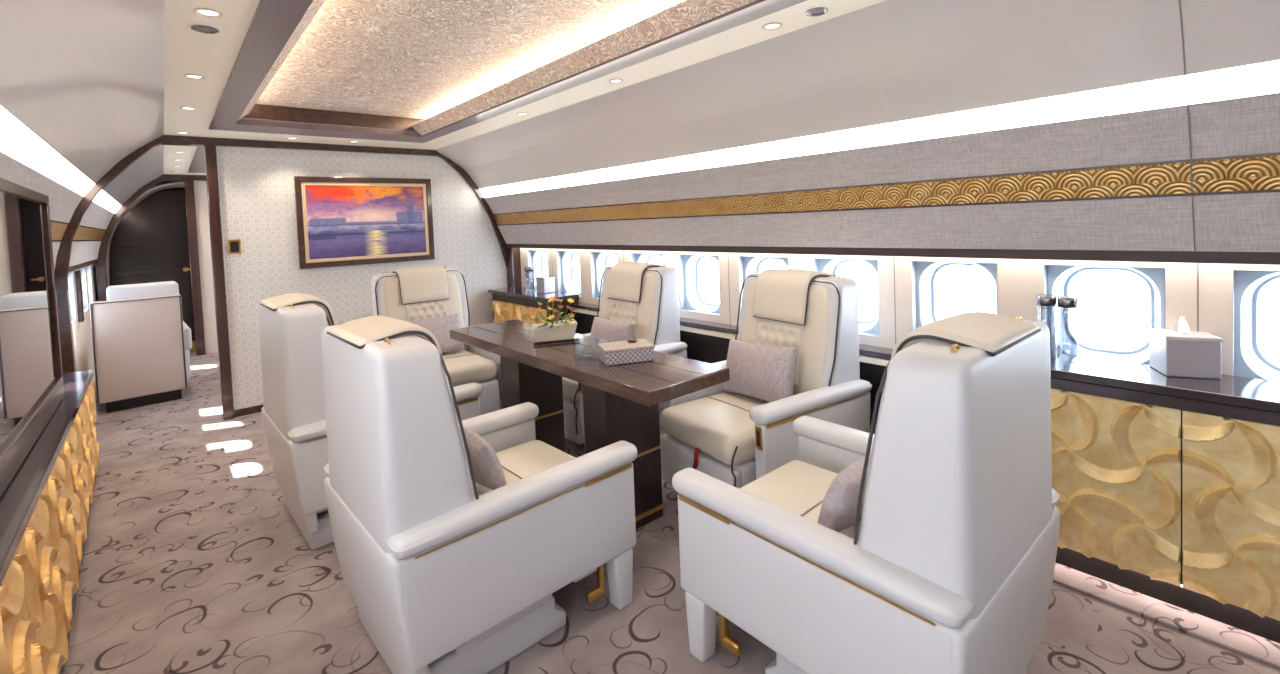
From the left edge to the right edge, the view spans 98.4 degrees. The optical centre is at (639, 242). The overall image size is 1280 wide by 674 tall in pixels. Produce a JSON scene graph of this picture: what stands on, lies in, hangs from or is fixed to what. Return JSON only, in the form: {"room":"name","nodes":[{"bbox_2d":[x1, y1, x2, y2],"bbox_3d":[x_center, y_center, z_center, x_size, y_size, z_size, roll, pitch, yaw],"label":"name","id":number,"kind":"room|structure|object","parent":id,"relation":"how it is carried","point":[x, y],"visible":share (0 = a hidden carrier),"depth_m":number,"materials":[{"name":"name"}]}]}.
{"room":"aircraft cabin","nodes":[
{"label":"aircraft cabin","id":0,"kind":"room"},
{"bbox_2d":[0,0,164,383],"bbox_3d":[-2.684,0.303,2.671,0.695,2.154,11.050,-4,3,-41],"label":"wall","id":1,"kind":"structure","parent":0,"point":[86,77],"depth_m":2.08,"materials":[{"name":"white plastic"}]},
{"bbox_2d":[0,178,63,496],"bbox_3d":[-2.434,0.257,2.114,0.110,1.060,1.660,-4,3,-41],"label":"mirror","id":2,"kind":"object","parent":1,"relation":"attached to","point":[31,378],"visible":0.94,"depth_m":2.20,"materials":[{"name":"black glass"}]},
{"bbox_2d":[0,106,94,196],"bbox_3d":[-1.421,-0.345,1.060,0.076,0.096,6.965,-4,3,-41],"label":"light","id":3,"kind":"object","parent":1,"relation":"attached to","point":[17,141],"visible":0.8,"depth_m":2.15,"materials":[{"name":"beige"}]},
{"bbox_2d":[68,273,75,322],"bbox_3d":[-4.694,0.454,4.457,0.150,0.397,0.347,-4,3,-41],"label":"window","id":4,"kind":"structure","parent":1,"relation":"in","point":[70,277],"depth_m":4.63,"materials":[{"name":"white"}]},
{"bbox_2d":[75,270,83,321],"bbox_3d":[-4.861,0.458,4.790,0.028,0.450,0.100,-4,3,-41],"label":"trim","id":5,"kind":"structure","parent":1,"relation":"attached to","point":[77,272],"depth_m":4.75,"materials":[{"name":"brown wood"}]},
{"bbox_2d":[81,268,87,311],"bbox_3d":[-5.355,0.450,5.222,0.150,0.397,0.347,-4,3,-41],"label":"window","id":6,"kind":"structure","parent":1,"relation":"in","point":[83,273],"depth_m":5.39,"materials":[{"name":"white"}]},
{"bbox_2d":[87,267,92,302],"bbox_3d":[-5.685,0.448,5.604,0.150,0.397,0.347,-4,3,-41],"label":"window","id":7,"kind":"structure","parent":1,"relation":"in","point":[88,268],"depth_m":5.77,"materials":[{"name":"white"}]},
{"bbox_2d":[93,190,120,212],"bbox_3d":[-5.061,-0.368,5.276,0.076,0.096,3.995,-4,3,-41],"label":"light","id":8,"kind":"object","parent":1,"relation":"attached to","point":[102,198],"visible":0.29,"depth_m":4.82,"materials":[{"name":"beige"}]},
{"bbox_2d":[109,191,194,340],"bbox_3d":[-6.044,0.347,6.878,0.800,2.000,0.130,-4,3,-41],"label":"door","id":9,"kind":"structure","parent":1,"relation":"in","point":[149,244],"depth_m":6.90,"materials":[{"name":"brown wood"}]},
{"bbox_2d":[189,341,195,352],"bbox_3d":[-5.464,1.270,6.797,0.150,0.120,0.180,-4,3,-41],"label":"trim","id":10,"kind":"structure","parent":1,"relation":"attached to","point":[193,349],"depth_m":6.71,"materials":[{"name":"gold metal"}]},
{"bbox_2d":[109,181,184,285],"bbox_3d":[-5.263,0.182,7.784,3.780,2.200,0.060,-4,3,-41],"label":"wall","id":11,"kind":"structure","parent":0,"point":[163,182],"depth_m":7.08,"materials":[{"name":"brown wood"}]},
{"bbox_2d":[194,181,217,353],"bbox_3d":[-4.334,0.202,7.383,2.480,2.120,0.040,-4,3,-41],"label":"wall","id":12,"kind":"structure","parent":0,"point":[200,187],"depth_m":6.61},
{"bbox_2d":[106,182,183,286],"bbox_3d":[-5.773,0.320,6.544,0.823,2.060,0.550,-4,3,-41],"label":"trim","id":13,"kind":"structure","parent":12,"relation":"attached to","point":[178,184],"depth_m":6.41,"materials":[{"name":"brown wood"}]},
{"bbox_2d":[95,174,205,300],"bbox_3d":[-4.634,0.212,7.098,3.367,2.145,0.100,-4,3,-41],"label":"trim","id":14,"kind":"structure","parent":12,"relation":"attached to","point":[101,275],"depth_m":6.05,"materials":[{"name":"brown wood"}]},
{"bbox_2d":[184,179,205,355],"bbox_3d":[-5.275,0.290,6.545,0.085,2.080,0.120,-4,3,-41],"label":"trim","id":15,"kind":"structure","parent":12,"relation":"attached to","point":[188,183],"depth_m":6.50,"materials":[{"name":"brown wood"}]},
{"bbox_2d":[216,146,506,409],"bbox_3d":[-2.261,0.214,5.005,2.450,2.120,0.040,-4,3,-41],"label":"wall","id":16,"kind":"structure","parent":0,"point":[257,193],"depth_m":4.51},
{"bbox_2d":[204,141,233,419],"bbox_3d":[-3.195,0.291,4.193,0.066,2.100,0.100,-4,3,-41],"label":"trim","id":17,"kind":"structure","parent":16,"relation":"attached to","point":[209,147],"depth_m":4.16,"materials":[{"name":"brown wood"}]},
{"bbox_2d":[228,239,240,253],"bbox_3d":[-3.109,0.028,4.237,0.079,0.107,0.011,-4,3,-41],"label":"wall switch","id":18,"kind":"object","parent":16,"relation":"attached to","point":[234,246],"visible":1,"depth_m":4.23,"materials":[{"name":"gold metal"}]},
{"bbox_2d":[234,404,262,416],"bbox_3d":[-2.216,1.246,5.014,2.382,0.055,0.014,-4,3,-41],"label":"baseboard","id":19,"kind":"structure","parent":16,"relation":"attached to","point":[254,409],"depth_m":4.29,"materials":[{"name":"brown wood"}]},
{"bbox_2d":[55,135,507,373],"bbox_3d":[-2.582,0.225,4.721,3.367,2.145,0.090,-4,3,-41],"label":"trim","id":20,"kind":"structure","parent":16,"relation":"attached to","point":[64,252],"depth_m":3.88,"materials":[{"name":"brown wood"}]},
{"bbox_2d":[294,176,434,268],"bbox_3d":[-2.375,-0.194,4.850,1.100,0.755,0.038,-4,3,-41],"label":"painting","id":21,"kind":"object","parent":16,"relation":"attached to","point":[341,221],"visible":1,"depth_m":4.81,"materials":[{"name":"multicoloured paint"}]},
{"bbox_2d":[163,0,885,174],"bbox_3d":[-1.733,-0.829,3.487,1.980,0.020,11.050,-4,3,-41],"label":"ceiling","id":22,"kind":"structure","parent":0,"point":[213,57],"depth_m":2.54,"materials":[{"name":"beige paint"}]},
{"bbox_2d":[179,106,196,109],"bbox_3d":[-2.588,-0.771,3.165,0.080,0.006,0.080,-4,3,-41],"label":"recessed light","id":23,"kind":"object","parent":22,"relation":"in","point":[182,107],"visible":1,"depth_m":3.16,"materials":[{"name":"beige"}]},
{"bbox_2d":[183,74,204,78],"bbox_3d":[-2.059,-0.767,2.551,0.080,0.006,0.080,-4,3,-41],"label":"recessed light","id":24,"kind":"object","parent":22,"relation":"in","point":[191,76],"visible":1,"depth_m":2.55,"materials":[{"name":"beige"}]},
{"bbox_2d":[188,146,205,172],"bbox_3d":[-4.135,-0.799,5.376,0.350,0.022,2.350,-4,3,-41],"label":"trim","id":25,"kind":"structure","parent":22,"relation":"attached to","point":[197,165],"depth_m":5.36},
{"bbox_2d":[191,25,218,33],"bbox_3d":[-1.558,-0.765,1.980,0.080,0.006,0.080,-4,3,-41],"label":"air nozzle","id":26,"kind":"object","parent":22,"relation":"attached to","point":[199,28],"visible":1,"depth_m":1.98,"materials":[{"name":"silver metal"}]},
{"bbox_2d":[193,8,222,17],"bbox_3d":[-1.434,-0.764,1.836,0.080,0.006,0.080,-4,3,-41],"label":"recessed light","id":27,"kind":"object","parent":22,"relation":"in","point":[207,12],"visible":1,"depth_m":1.83,"materials":[{"name":"beige"}]},
{"bbox_2d":[209,0,806,142],"bbox_3d":[-0.906,-0.882,2.509,1.600,0.162,4.530,-4,3,-41],"label":"ceiling panel","id":28,"kind":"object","parent":22,"relation":"attached to","point":[417,71],"depth_m":2.67,"materials":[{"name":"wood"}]},
{"bbox_2d":[517,112,528,114],"bbox_3d":[-0.779,-0.861,3.682,0.080,0.006,0.080,-4,3,-41],"label":"recessed light","id":29,"kind":"object","parent":22,"relation":"in","point":[519,113],"visible":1,"depth_m":3.67,"materials":[{"name":"beige"}]},
{"bbox_2d":[609,79,623,82],"bbox_3d":[-0.126,-0.856,2.925,0.080,0.006,0.080,-4,3,-41],"label":"recessed light","id":30,"kind":"object","parent":22,"relation":"in","point":[611,80],"visible":1,"depth_m":2.92,"materials":[{"name":"beige"}]},
{"bbox_2d":[762,22,782,29],"bbox_3d":[0.521,-0.852,2.176,0.080,0.006,0.080,-4,3,-41],"label":"recessed light","id":31,"kind":"object","parent":22,"relation":"in","point":[774,25],"visible":1,"depth_m":2.17,"materials":[{"name":"beige"}]},
{"bbox_2d":[806,7,827,15],"bbox_3d":[0.653,-0.852,2.039,0.080,0.006,0.080,-4,3,-41],"label":"air nozzle","id":32,"kind":"object","parent":22,"relation":"attached to","point":[818,11],"visible":1,"depth_m":2.03,"materials":[{"name":"silver metal"}]},
{"bbox_2d":[64,352,1279,673],"bbox_3d":[-1.622,1.333,3.661,3.780,0.060,11.150,-4,3,-41],"label":"floor","id":33,"kind":"structure","parent":0,"point":[196,560],"depth_m":2.07,"materials":[{"name":"carpet"}]},
{"bbox_2d":[0,370,98,673],"bbox_3d":[-2.010,1.089,1.824,0.279,0.600,4.180,-4,3,-41],"label":"base cabinet","id":34,"kind":"object","parent":33,"relation":"on","point":[45,508],"visible":1,"depth_m":1.83,"materials":[{"name":"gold metal"}]},
{"bbox_2d":[0,370,93,585],"bbox_3d":[-2.050,0.811,1.788,0.202,0.040,4.180,-4,3,-41],"label":"countertop","id":35,"kind":"structure","parent":34,"relation":"on","point":[20,498],"depth_m":1.91,"materials":[{"name":"brown wood"}]},
{"bbox_2d":[89,281,191,412],"bbox_3d":[-4.486,0.856,4.985,0.620,1.010,1.102,-4,3,-44],"label":"seat","id":36,"kind":"object","parent":33,"relation":"on","point":[142,341],"visible":1,"depth_m":4.58,"materials":[{"name":"beige leather"}]},
{"bbox_2d":[258,293,482,549],"bbox_3d":[-1.375,0.776,2.837,0.864,1.097,0.760,-4,3,-42],"label":"armchair","id":37,"kind":"object","parent":33,"relation":"on","point":[291,325],"visible":0.53,"depth_m":2.37,"materials":[{"name":"beige leather"}]},
{"bbox_2d":[372,266,502,414],"bbox_3d":[-1.472,0.734,4.011,0.760,1.097,0.864,-4,3,-41],"label":"armchair","id":38,"kind":"object","parent":33,"relation":"on","point":[417,293],"visible":0.33,"depth_m":4.05,"materials":[{"name":"beige leather"}]},
{"bbox_2d":[384,274,465,350],"bbox_3d":[-1.619,0.565,4.168,0.578,0.635,0.174,-4,3,-41],"label":"cushion","id":39,"kind":"object","parent":38,"relation":"on","point":[407,297],"depth_m":4.12,"materials":[{"name":"beige leather"}]},
{"bbox_2d":[407,314,463,352],"bbox_3d":[-1.523,0.684,4.037,0.437,0.273,0.158,-4,3,-41],"label":"pillow","id":40,"kind":"object","parent":38,"relation":"on","point":[440,327],"visible":0.54,"depth_m":4.04,"materials":[{"name":"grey fabric"}]},
{"bbox_2d":[321,315,636,673],"bbox_3d":[-0.572,0.777,1.992,0.864,1.097,0.760,-4,3,-42],"label":"armchair","id":41,"kind":"object","parent":33,"relation":"on","point":[444,571],"visible":1,"depth_m":1.64,"materials":[{"name":"beige leather"}]},
{"bbox_2d":[459,425,506,489],"bbox_3d":[-0.608,0.760,1.985,0.134,0.181,0.338,-4,3,-44],"label":"pillow","id":42,"kind":"object","parent":41,"relation":"on","point":[487,468],"visible":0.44,"depth_m":1.87,"materials":[{"name":"grey fabric"}]},
{"bbox_2d":[488,287,578,323],"bbox_3d":[-1.022,0.839,5.253,0.338,0.757,1.120,-4,3,-41],"label":"base cabinet","id":43,"kind":"object","parent":33,"relation":"on","point":[509,303],"visible":0.33,"depth_m":5.10,"materials":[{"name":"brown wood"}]},
{"bbox_2d":[488,287,578,301],"bbox_3d":[-1.036,0.476,5.239,0.338,0.030,1.120,-4,3,-41],"label":"countertop","id":44,"kind":"structure","parent":43,"relation":"on","point":[521,292],"depth_m":5.08,"materials":[{"name":"brown wood"}]},
{"bbox_2d":[524,266,534,283],"bbox_3d":[-1.046,0.343,5.256,0.096,0.235,0.096,-4,3,-41],"label":"glass canister","id":45,"kind":"object","parent":44,"relation":"on","point":[529,268],"visible":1,"depth_m":5.22,"materials":[{"name":"white"}]},
{"bbox_2d":[536,276,554,292],"bbox_3d":[-0.876,0.388,5.125,0.126,0.142,0.126,0,3,43],"label":"box","id":46,"kind":"object","parent":44,"relation":"on","point":[545,284],"visible":1,"depth_m":5.08,"materials":[{"name":"silver metal"}]},
{"bbox_2d":[450,319,729,528],"bbox_3d":[-0.399,0.912,2.957,0.465,0.741,1.910,-4,3,-41],"label":"dining table","id":47,"kind":"object","parent":33,"relation":"on","point":[621,402],"visible":0.67,"depth_m":2.52,"materials":[{"name":"brown wood"}]},
{"bbox_2d":[530,296,579,345],"bbox_3d":[-0.483,0.418,3.060,0.274,0.244,0.226,-3,2,-15],"label":"flower arrangement","id":48,"kind":"object","parent":47,"relation":"on","point":[553,331],"visible":1,"depth_m":3.02,"materials":[{"name":"white ceramic"}]},
{"bbox_2d":[533,338,579,345],"bbox_3d":[-0.450,0.535,2.987,0.248,0.014,0.010,-3,2,-16],"label":"tray","id":49,"kind":"object","parent":47,"relation":"on","point":[538,340],"depth_m":2.99,"materials":[{"name":"brown wood"}]},
{"bbox_2d":[598,339,654,365],"bbox_3d":[-0.065,0.499,2.569,0.236,0.088,0.156,-3,2,-17],"label":"box","id":50,"kind":"object","parent":47,"relation":"on","point":[631,350],"visible":1,"depth_m":2.51,"materials":[{"name":"silver metal"}]},
{"bbox_2d":[562,262,686,446],"bbox_3d":[-0.242,0.699,3.703,0.864,1.097,0.760,-4,3,-40],"label":"armchair","id":51,"kind":"object","parent":33,"relation":"on","point":[645,296],"visible":0.39,"depth_m":3.66,"materials":[{"name":"beige leather"}]},
{"bbox_2d":[590,317,633,341],"bbox_3d":[-0.202,0.654,3.737,0.163,0.264,0.422,-4,3,-35],"label":"pillow","id":52,"kind":"object","parent":51,"relation":"on","point":[605,329],"visible":0.52,"depth_m":3.66,"materials":[{"name":"grey fabric"}]},
{"bbox_2d":[601,271,654,341],"bbox_3d":[-0.084,0.518,3.834,0.174,0.635,0.578,-4,3,-40],"label":"cushion","id":53,"kind":"object","parent":51,"relation":"on","point":[627,296],"depth_m":3.72,"materials":[{"name":"beige leather"}]},
{"bbox_2d":[660,269,871,487],"bbox_3d":[0.569,0.704,2.760,0.866,1.097,0.760,-4,3,-33],"label":"armchair","id":54,"kind":"object","parent":33,"relation":"on","point":[734,439],"visible":0.51,"depth_m":2.64,"materials":[{"name":"beige leather"}]},
{"bbox_2d":[722,339,798,401],"bbox_3d":[0.602,0.649,2.805,0.170,0.298,0.470,-4,3,-33],"label":"pillow","id":55,"kind":"object","parent":54,"relation":"on","point":[764,372],"visible":0.84,"depth_m":2.71,"materials":[{"name":"grey fabric"}]},
{"bbox_2d":[742,280,828,394],"bbox_3d":[0.744,0.524,2.871,0.174,0.635,0.578,-4,3,-33],"label":"cushion","id":56,"kind":"object","parent":54,"relation":"on","point":[777,313],"depth_m":2.74,"materials":[{"name":"beige leather"}]},
{"bbox_2d":[672,311,1059,673],"bbox_3d":[0.658,0.742,1.682,0.760,1.097,0.864,-4,3,-40],"label":"armchair","id":57,"kind":"object","parent":33,"relation":"on","point":[948,565],"visible":0.99,"depth_m":1.32,"materials":[{"name":"beige leather"}]},
{"bbox_2d":[817,454,870,531],"bbox_3d":[0.656,0.728,1.637,0.336,0.181,0.134,-4,3,-40],"label":"pillow","id":58,"kind":"object","parent":57,"relation":"on","point":[838,511],"visible":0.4,"depth_m":1.53,"materials":[{"name":"grey fabric"}]},
{"bbox_2d":[1050,353,1279,642],"bbox_3d":[2.149,0.852,1.616,0.291,0.768,2.470,-4,3,-41],"label":"credenza","id":59,"kind":"object","parent":33,"relation":"on","point":[1163,483],"visible":0.57,"depth_m":1.85,"materials":[{"name":"gold metal"}]},
{"bbox_2d":[1037,294,1056,353],"bbox_3d":[1.659,0.336,2.251,0.068,0.250,0.068,-4,3,-41],"label":"glass canister","id":60,"kind":"object","parent":59,"relation":"on","point":[1049,300],"visible":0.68,"depth_m":2.23,"materials":[{"name":"white"}]},
{"bbox_2d":[1057,295,1078,356],"bbox_3d":[1.702,0.337,2.195,0.068,0.250,0.068,-4,3,-41],"label":"glass canister","id":61,"kind":"object","parent":59,"relation":"on","point":[1064,301],"visible":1,"depth_m":2.17,"materials":[{"name":"white"}]},
{"bbox_2d":[1050,353,1279,411],"bbox_3d":[2.135,0.484,1.602,0.290,0.030,2.470,-4,3,-41],"label":"countertop","id":62,"kind":"structure","parent":59,"relation":"on","point":[1260,394],"depth_m":1.88,"materials":[{"name":"brown wood"}]},
{"bbox_2d":[1148,316,1222,378],"bbox_3d":[1.934,0.361,1.966,0.150,0.201,0.150,-1,2,24],"label":"tissue box","id":63,"kind":"object","parent":59,"relation":"on","point":[1180,351],"visible":0.98,"depth_m":1.92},
{"bbox_2d":[436,0,1279,375],"bbox_3d":[-0.633,0.155,4.442,0.857,2.156,11.050,-4,3,-41],"label":"wall","id":64,"kind":"structure","parent":0,"point":[1191,191],"depth_m":2.27,"materials":[{"name":"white plastic"}]},
{"bbox_2d":[507,248,521,286],"bbox_3d":[-1.310,0.282,5.734,0.110,0.475,0.140,-4,3,-41],"label":"trim","id":65,"kind":"structure","parent":64,"relation":"attached to","point":[513,254],"depth_m":5.68,"materials":[{"name":"brown wood"}]},
{"bbox_2d":[528,250,547,288],"bbox_3d":[-0.949,0.270,5.498,0.150,0.397,0.367,-4,3,-41],"label":"window","id":66,"kind":"structure","parent":64,"relation":"in","point":[535,258],"depth_m":5.61,"materials":[{"name":"white"}]},
{"bbox_2d":[557,251,580,295],"bbox_3d":[-0.596,0.272,5.089,0.150,0.397,0.367,-4,3,-41],"label":"window","id":67,"kind":"structure","parent":64,"relation":"in","point":[565,259],"depth_m":5.20,"materials":[{"name":"white"}]},
{"bbox_2d":[590,252,616,298],"bbox_3d":[-0.243,0.274,4.680,0.150,0.397,0.367,-4,3,-41],"label":"window","id":68,"kind":"structure","parent":64,"relation":"in","point":[599,260],"depth_m":4.79,"materials":[{"name":"white"}]},
{"bbox_2d":[631,253,662,262],"bbox_3d":[0.110,0.276,4.272,0.150,0.397,0.367,-4,3,-41],"label":"window","id":69,"kind":"structure","parent":64,"relation":"in","point":[635,257],"depth_m":4.36,"materials":[{"name":"white glass"}]},
{"bbox_2d":[679,255,719,314],"bbox_3d":[0.463,0.279,3.863,0.150,0.397,0.367,-4,3,-41],"label":"window","id":70,"kind":"structure","parent":64,"relation":"in","point":[692,300],"depth_m":3.97,"materials":[{"name":"white"}]},
{"bbox_2d":[570,302,892,434],"bbox_3d":[0.423,0.878,3.754,0.113,0.685,3.018,-4,3,-41],"label":"wall ledge","id":71,"kind":"object","parent":64,"relation":"attached to","point":[706,341],"visible":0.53,"depth_m":3.61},
{"bbox_2d":[570,302,892,359],"bbox_3d":[0.411,0.551,3.741,0.113,0.030,3.018,-4,3,-41],"label":"shelf","id":72,"kind":"object","parent":71,"relation":"attached to","point":[867,352],"depth_m":3.58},
{"bbox_2d":[739,256,787,312],"bbox_3d":[0.816,0.281,3.454,0.150,0.397,0.367,-4,3,-41],"label":"window","id":73,"kind":"structure","parent":64,"relation":"in","point":[748,265],"depth_m":3.55,"materials":[{"name":"white plastic"}]},
{"bbox_2d":[814,258,878,336],"bbox_3d":[1.169,0.283,3.045,0.150,0.397,0.367,-4,3,-41],"label":"window","id":74,"kind":"structure","parent":64,"relation":"in","point":[831,266],"depth_m":3.06,"materials":[{"name":"white"}]},
{"bbox_2d":[480,60,1279,197],"bbox_3d":[0.698,-0.486,2.889,0.058,0.094,6.965,-4,3,-41],"label":"light","id":75,"kind":"object","parent":64,"relation":"attached to","point":[1260,78],"visible":1,"depth_m":2.14,"materials":[{"name":"white"}]},
{"bbox_2d":[912,261,997,329],"bbox_3d":[1.522,0.285,2.637,0.150,0.397,0.367,-4,3,-41],"label":"window","id":76,"kind":"structure","parent":64,"relation":"in","point":[924,273],"depth_m":2.75,"materials":[{"name":"white"}]},
{"bbox_2d":[1044,265,1164,364],"bbox_3d":[1.875,0.287,2.228,0.150,0.397,0.367,-4,3,-41],"label":"window","id":77,"kind":"structure","parent":64,"relation":"in","point":[1057,278],"depth_m":2.29,"materials":[{"name":"white plastic"}]},
{"bbox_2d":[1053,564,1279,668],"bbox_3d":[2.025,1.239,1.524,0.115,0.012,2.450,-4,3,-41],"label":"trim","id":78,"kind":"structure","parent":64,"relation":"attached to","point":[1256,648],"depth_m":1.82,"materials":[{"name":"carpet"}]},
{"bbox_2d":[1233,270,1279,381],"bbox_3d":[2.228,0.290,1.819,0.150,0.397,0.367,-4,3,-41],"label":"window","id":79,"kind":"structure","parent":64,"relation":"in","point":[1248,361],"depth_m":1.93,"materials":[{"name":"white"}]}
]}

